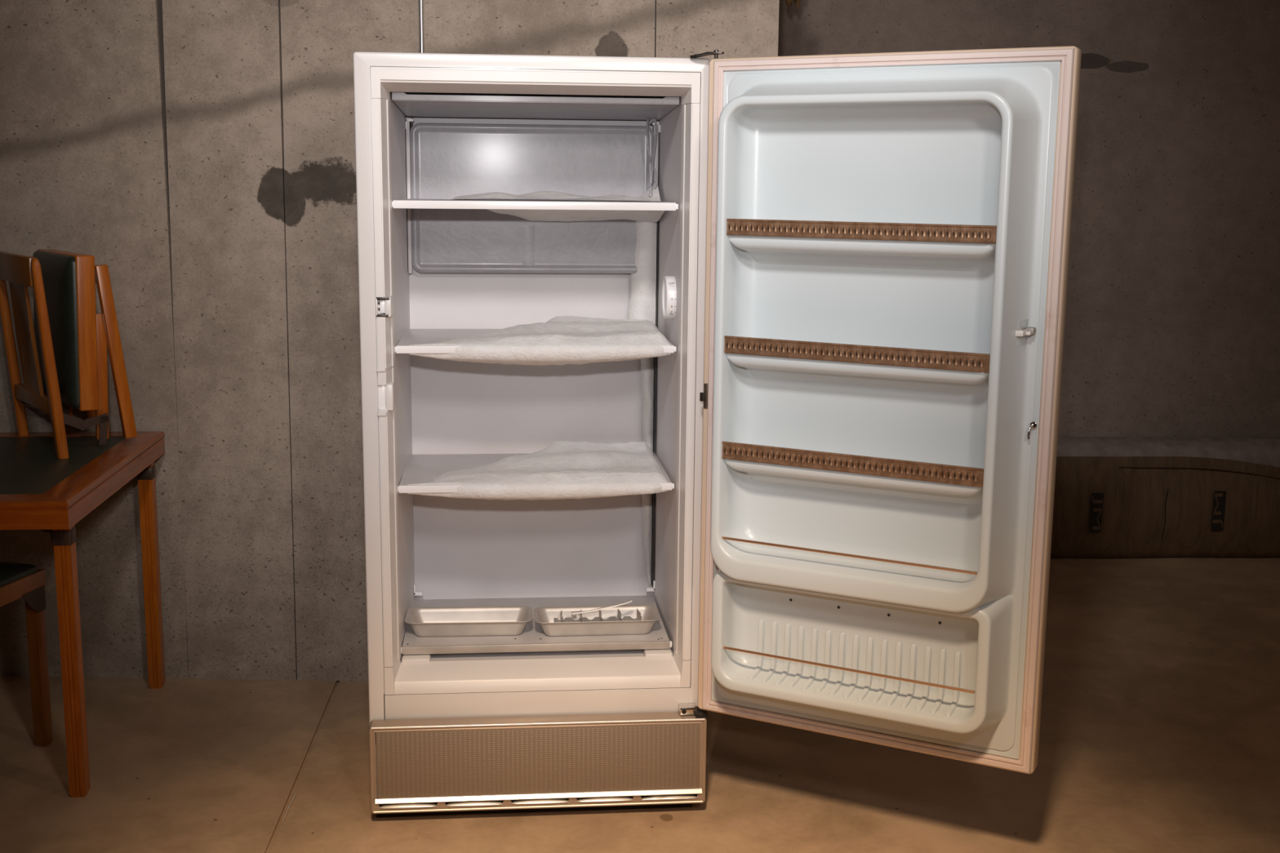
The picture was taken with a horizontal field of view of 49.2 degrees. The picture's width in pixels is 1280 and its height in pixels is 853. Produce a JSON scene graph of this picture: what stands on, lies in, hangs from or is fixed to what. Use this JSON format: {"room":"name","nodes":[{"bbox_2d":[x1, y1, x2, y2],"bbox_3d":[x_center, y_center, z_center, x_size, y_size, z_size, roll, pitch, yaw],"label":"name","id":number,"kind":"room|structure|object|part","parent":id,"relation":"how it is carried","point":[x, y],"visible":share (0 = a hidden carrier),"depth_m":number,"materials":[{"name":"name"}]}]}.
{"room":"basement storage room","nodes":[
{"label":"basement storage room","id":0,"kind":"room"},
{"bbox_2d":[0,0,779,681],"bbox_3d":[-1.957,-0.911,3.981,4.664,3.300,0.260,1,10,1],"label":"wall","id":1,"kind":"structure","parent":0,"point":[202,153],"depth_m":3.91,"materials":[{"name":"grey concrete"}]},
{"bbox_3d":[-2.801,-0.900,3.869,2.978,3.300,0.012,1,10,1],"label":"concrete panel","id":2,"kind":"part","parent":1,"relation":"part of","materials":[{"name":"grey concrete"}]},
{"bbox_3d":[-1.144,-0.881,3.850,0.340,3.300,0.012,1,10,1],"label":"concrete panel","id":3,"kind":"part","parent":1,"relation":"part of","materials":[{"name":"grey concrete"}]},
{"bbox_2d":[418,0,424,53],"bbox_3d":[-0.594,-0.880,3.824,0.013,3.278,0.014,0,10,-6],"label":"conduit pipe","id":4,"kind":"object","parent":1,"relation":"attached to","point":[421,35],"visible":0.02,"depth_m":3.78,"materials":[{"name":"grey metal"}]},
{"bbox_3d":[-0.478,-0.873,3.842,1.032,3.300,0.012,1,10,1],"label":"concrete panel","id":5,"kind":"part","parent":1,"relation":"part of","materials":[{"name":"grey concrete"}]},
{"bbox_3d":[0.207,-0.865,3.834,0.332,3.300,0.012,1,10,1],"label":"concrete panel","id":6,"kind":"part","parent":1,"relation":"part of","materials":[{"name":"grey concrete"}]},
{"bbox_2d":[0,557,1279,852],"bbox_3d":[0.507,1.215,1.973,10.400,0.160,9.200,0,10,-6],"label":"floor","id":7,"kind":"structure","parent":0,"point":[1160,721],"depth_m":3.50,"materials":[{"name":"concrete"}]},
{"bbox_2d":[0,561,53,746],"bbox_3d":[-1.761,0.526,3.437,0.401,0.657,0.424,3,10,12],"label":"chair","id":8,"kind":"object","parent":7,"relation":"on","point":[17,580],"visible":1,"depth_m":3.57,"materials":[{"name":"brown wood"}]},
{"bbox_3d":[-1.573,0.420,3.391,0.022,0.048,0.400,3,10,12],"label":"seat rail","id":9,"kind":"part","parent":8,"relation":"part of","materials":[{"name":"brown wood"}]},
{"bbox_3d":[-1.548,0.617,3.602,0.034,0.425,0.034,3,10,12],"label":"leg","id":10,"kind":"part","parent":8,"relation":"part of","materials":[{"name":"brown wood"}]},
{"bbox_2d":[0,431,165,797],"bbox_3d":[-1.762,0.459,3.566,0.898,0.745,0.904,0,10,-6],"label":"table","id":11,"kind":"object","parent":7,"relation":"on","point":[41,491],"visible":0.98,"depth_m":3.35,"materials":[{"name":"orange wood"}]},
{"bbox_3d":[-1.720,0.194,3.103,0.898,0.066,0.078,0,10,-6],"label":"frame rail","id":12,"kind":"part","parent":11,"relation":"part of","materials":[{"name":"orange wood"}]},
{"bbox_2d":[0,248,137,459],"bbox_3d":[-1.538,-0.208,3.742,0.245,0.514,0.436,-7,12,-36],"label":"chair","id":13,"kind":"object","parent":11,"relation":"on","point":[63,359],"visible":1,"depth_m":3.62,"materials":[{"name":"orange wood"}]},
{"bbox_3d":[-1.732,-0.227,3.848,0.059,0.511,0.031,-7,12,-36],"label":"post","id":14,"kind":"part","parent":13,"relation":"part of","materials":[{"name":"orange wood"}]},
{"bbox_3d":[-1.626,-0.412,3.639,0.020,0.074,0.378,-7,12,-36],"label":"rail","id":15,"kind":"part","parent":13,"relation":"part of","materials":[{"name":"brown wood"}]},
{"bbox_3d":[-1.605,-0.073,3.716,0.020,0.039,0.378,-7,12,-36],"label":"rail","id":16,"kind":"part","parent":13,"relation":"part of","materials":[{"name":"brown wood"}]},
{"bbox_3d":[-1.489,-0.170,3.529,0.059,0.511,0.031,-7,12,-36],"label":"post","id":17,"kind":"part","parent":13,"relation":"part of","materials":[{"name":"orange wood"}]},
{"bbox_3d":[-1.532,-0.265,3.740,0.058,0.401,0.386,-7,12,-36],"label":"seat frame","id":18,"kind":"part","parent":13,"relation":"part of","materials":[{"name":"orange wood"}]},
{"bbox_3d":[-1.615,-0.179,3.931,0.040,0.331,0.016,-7,12,-36],"label":"link leg","id":19,"kind":"part","parent":13,"relation":"part of","materials":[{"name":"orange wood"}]},
{"bbox_3d":[-1.574,-0.242,3.923,0.082,0.458,0.026,-7,12,-36],"label":"leg","id":20,"kind":"part","parent":13,"relation":"part of","materials":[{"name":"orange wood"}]},
{"bbox_3d":[-1.411,-0.130,3.662,0.040,0.331,0.016,-7,12,-36],"label":"link leg","id":21,"kind":"part","parent":13,"relation":"part of","materials":[{"name":"orange wood"}]},
{"bbox_3d":[-1.369,-0.194,3.654,0.082,0.458,0.026,-7,12,-36],"label":"leg","id":22,"kind":"part","parent":13,"relation":"part of","materials":[{"name":"orange wood"}]},
{"bbox_3d":[-1.334,0.545,3.284,0.038,0.679,0.038,0,10,-6],"label":"leg","id":23,"kind":"part","parent":11,"relation":"part of","materials":[{"name":"orange wood"}]},
{"bbox_3d":[-1.799,0.054,3.913,0.898,0.066,0.078,0,10,-6],"label":"frame rail","id":24,"kind":"part","parent":11,"relation":"part of","materials":[{"name":"orange wood"}]},
{"bbox_3d":[-1.351,0.121,3.548,0.078,0.066,0.904,0,10,-6],"label":"frame rail","id":25,"kind":"part","parent":11,"relation":"part of","materials":[{"name":"orange wood"}]},
{"bbox_3d":[-1.397,0.421,4.000,0.038,0.679,0.038,0,10,-6],"label":"leg","id":26,"kind":"part","parent":11,"relation":"part of","materials":[{"name":"orange wood"}]},
{"bbox_2d":[282,793,296,822],"bbox_3d":[-0.822,0.892,3.278,0.005,0.004,0.147,0,10,-2],"label":"stick","id":27,"kind":"object","parent":7,"relation":"on","point":[295,793],"visible":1,"depth_m":3.27,"materials":[{"name":"beige"}]},
{"bbox_2d":[352,45,1081,817],"bbox_3d":[0.080,0.033,3.241,1.405,1.731,1.230,0,10,-6],"label":"freezer","id":28,"kind":"object","parent":7,"relation":"on","point":[764,355],"visible":1,"depth_m":3.04,"materials":[{"name":"beige metal"}]},
{"bbox_3d":[-0.561,-0.262,3.050,0.012,0.029,0.008,0,10,-6],"label":"keeper plate","id":29,"kind":"part","parent":28,"relation":"part of","materials":[{"name":"white paint"}]},
{"bbox_3d":[-0.573,-0.569,3.475,0.010,0.375,0.035,0,10,-6],"label":"rail","id":30,"kind":"part","parent":28,"relation":"part of","materials":[{"name":"silver metal"}]},
{"bbox_2d":[404,605,532,636],"bbox_3d":[-0.413,0.474,3.384,0.304,0.041,0.128,0,10,-4],"label":"tray","id":31,"kind":"object","parent":28,"relation":"on","point":[504,620],"visible":1,"depth_m":3.42,"materials":[{"name":"metal"}]},
{"bbox_3d":[-0.266,-0.566,3.486,0.604,0.366,0.009,0,9,-6],"label":"evaporator plate","id":32,"kind":"part","parent":28,"relation":"part of","materials":[{"name":"metal"}]},
{"bbox_2d":[398,198,668,202],"bbox_3d":[-0.250,-0.531,3.307,0.628,0.005,0.376,0,10,-6],"label":"shelf","id":33,"kind":"object","parent":28,"relation":"attached to","point":[400,200],"depth_m":3.32,"materials":[{"name":"grey metal"}]},
{"bbox_3d":[-0.232,-0.493,3.122,0.630,0.018,0.007,0,10,-6],"label":"trim","id":34,"kind":"part","parent":28,"relation":"part of","materials":[{"name":"white paint"}]},
{"bbox_2d":[396,328,672,345],"bbox_3d":[-0.254,-0.213,3.362,0.628,0.005,0.376,0,10,-6],"label":"shelf","id":35,"kind":"object","parent":28,"relation":"attached to","point":[406,336],"depth_m":3.21,"materials":[{"name":"grey metal"}]},
{"bbox_2d":[399,452,671,485],"bbox_3d":[-0.257,0.104,3.417,0.628,0.005,0.376,0,10,-6],"label":"shelf","id":36,"kind":"object","parent":28,"relation":"attached to","point":[433,469],"depth_m":3.31,"materials":[{"name":"grey metal"}]},
{"bbox_3d":[-0.239,0.141,3.231,0.630,0.018,0.007,0,10,-6],"label":"trim","id":37,"kind":"part","parent":28,"relation":"part of","materials":[{"name":"white paint"}]},
{"bbox_3d":[-0.236,-0.175,3.177,0.630,0.018,0.007,0,10,-6],"label":"trim","id":38,"kind":"part","parent":28,"relation":"part of","materials":[{"name":"white paint"}]},
{"bbox_2d":[391,92,679,119],"bbox_3d":[-0.245,-0.746,3.267,0.631,0.035,0.374,0,10,-6],"label":"shelf","id":39,"kind":"object","parent":28,"relation":"attached to","point":[411,104],"depth_m":3.21,"materials":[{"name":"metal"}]},
{"bbox_2d":[402,595,669,646],"bbox_3d":[-0.261,0.483,3.482,0.628,0.005,0.376,0,10,-6],"label":"shelf","id":40,"kind":"object","parent":28,"relation":"attached to","point":[533,634],"depth_m":3.36,"materials":[{"name":"grey metal"}]},
{"bbox_3d":[-0.242,0.521,3.297,0.630,0.019,0.007,0,10,-6],"label":"trim","id":41,"kind":"part","parent":28,"relation":"part of","materials":[{"name":"metal"}]},
{"bbox_3d":[-0.234,0.640,3.230,0.701,0.060,0.005,0,10,-6],"label":"panel","id":42,"kind":"part","parent":28,"relation":"part of","materials":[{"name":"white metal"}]},
{"bbox_3d":[-0.237,0.567,3.265,0.701,0.068,0.103,0,10,-6],"label":"sill","id":43,"kind":"part","parent":28,"relation":"part of","materials":[{"name":"beige plastic"}]},
{"bbox_3d":[-0.231,0.774,3.224,0.770,0.210,0.044,0,10,-6],"label":"kick plate","id":44,"kind":"part","parent":28,"relation":"part of","materials":[{"name":"beige metal"}]},
{"bbox_3d":[-0.228,0.766,3.206,0.742,0.164,0.004,0,10,-6],"label":"ribbed panel","id":45,"kind":"part","parent":28,"relation":"part of","materials":[{"name":"beige metal"}]},
{"bbox_3d":[-0.230,0.872,3.222,0.762,0.013,0.004,0,10,-6],"label":"rail","id":46,"kind":"part","parent":28,"relation":"part of","materials":[{"name":"silver metal"}]},
{"bbox_2d":[533,604,660,636],"bbox_3d":[-0.105,0.474,3.400,0.304,0.041,0.128,0,10,-6],"label":"tray","id":47,"kind":"object","parent":28,"relation":"on","point":[544,615],"visible":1,"depth_m":3.36,"materials":[{"name":"metal"}]},
{"bbox_2d":[553,600,641,622],"bbox_3d":[-0.102,0.458,3.397,0.214,0.069,0.086,0,10,-6],"label":"divider","id":48,"kind":"object","parent":47,"relation":"in","point":[581,619],"visible":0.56,"depth_m":3.40,"materials":[{"name":"metal"}]},
{"bbox_3d":[-0.093,0.438,3.397,0.148,0.030,0.014,0,10,-6],"label":"lever","id":49,"kind":"part","parent":48,"relation":"part of","materials":[{"name":"metal"}]},
{"bbox_3d":[0.038,-0.674,3.516,0.012,0.170,0.035,0,10,-6],"label":"rail","id":50,"kind":"part","parent":28,"relation":"part of","materials":[{"name":"silver metal"}]},
{"bbox_3d":[0.140,0.661,3.240,0.028,0.012,0.044,0,10,-6],"label":"hinge arm","id":51,"kind":"part","parent":28,"relation":"part of","materials":[{"name":"black metal"}]},
{"bbox_3d":[0.424,0.507,2.926,0.554,0.008,0.006,6,11,27],"label":"copper rod","id":52,"kind":"part","parent":28,"relation":"part of","materials":[{"name":"brown"}]},
{"bbox_3d":[0.415,0.262,2.863,0.556,0.008,0.006,6,11,27],"label":"copper rod","id":53,"kind":"part","parent":28,"relation":"part of","materials":[{"name":"brown metal"}]},
{"bbox_3d":[0.477,-0.033,2.909,0.693,1.392,0.005,6,11,27],"label":"panel","id":54,"kind":"part","parent":28,"relation":"part of","materials":[{"name":"white plastic"}]},
{"bbox_3d":[0.486,-0.035,2.935,0.761,1.450,0.048,6,11,27],"label":"door","id":55,"kind":"part","parent":28,"relation":"part of","materials":[{"name":"white plastic"}]},
{"bbox_3d":[0.745,-0.185,2.709,0.034,0.014,0.052,6,11,27],"label":"latch blade","id":56,"kind":"part","parent":28,"relation":"part of","materials":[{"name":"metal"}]},
{"bbox_2d":[1050,436,1279,558],"bbox_3d":[1.745,0.284,5.584,2.750,0.464,0.264,0,10,-3],"label":"cabinet","id":57,"kind":"object","parent":7,"relation":"on","point":[1115,497],"visible":0.54,"depth_m":5.51,"materials":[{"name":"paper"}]},
{"bbox_2d":[777,0,1279,437],"bbox_3d":[2.221,-1.154,5.626,6.200,3.300,0.250,0,10,-3],"label":"wall","id":58,"kind":"structure","parent":0,"point":[1172,323],"depth_m":5.53,"materials":[{"name":"concrete"}]},
{"bbox_3d":[0.710,-2.184,1.454,9.550,0.120,8.500,0,10,-6],"label":"ceiling","id":59,"kind":"structure","parent":0,"visible":0},
{"bbox_2d":[785,0,800,7],"bbox_3d":[0.501,-1.976,4.377,0.102,1.289,0.090,0,10,-6],"label":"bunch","id":60,"kind":"object","parent":59,"relation":"hanging from","point":[788,2],"visible":1,"depth_m":4.51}
]}

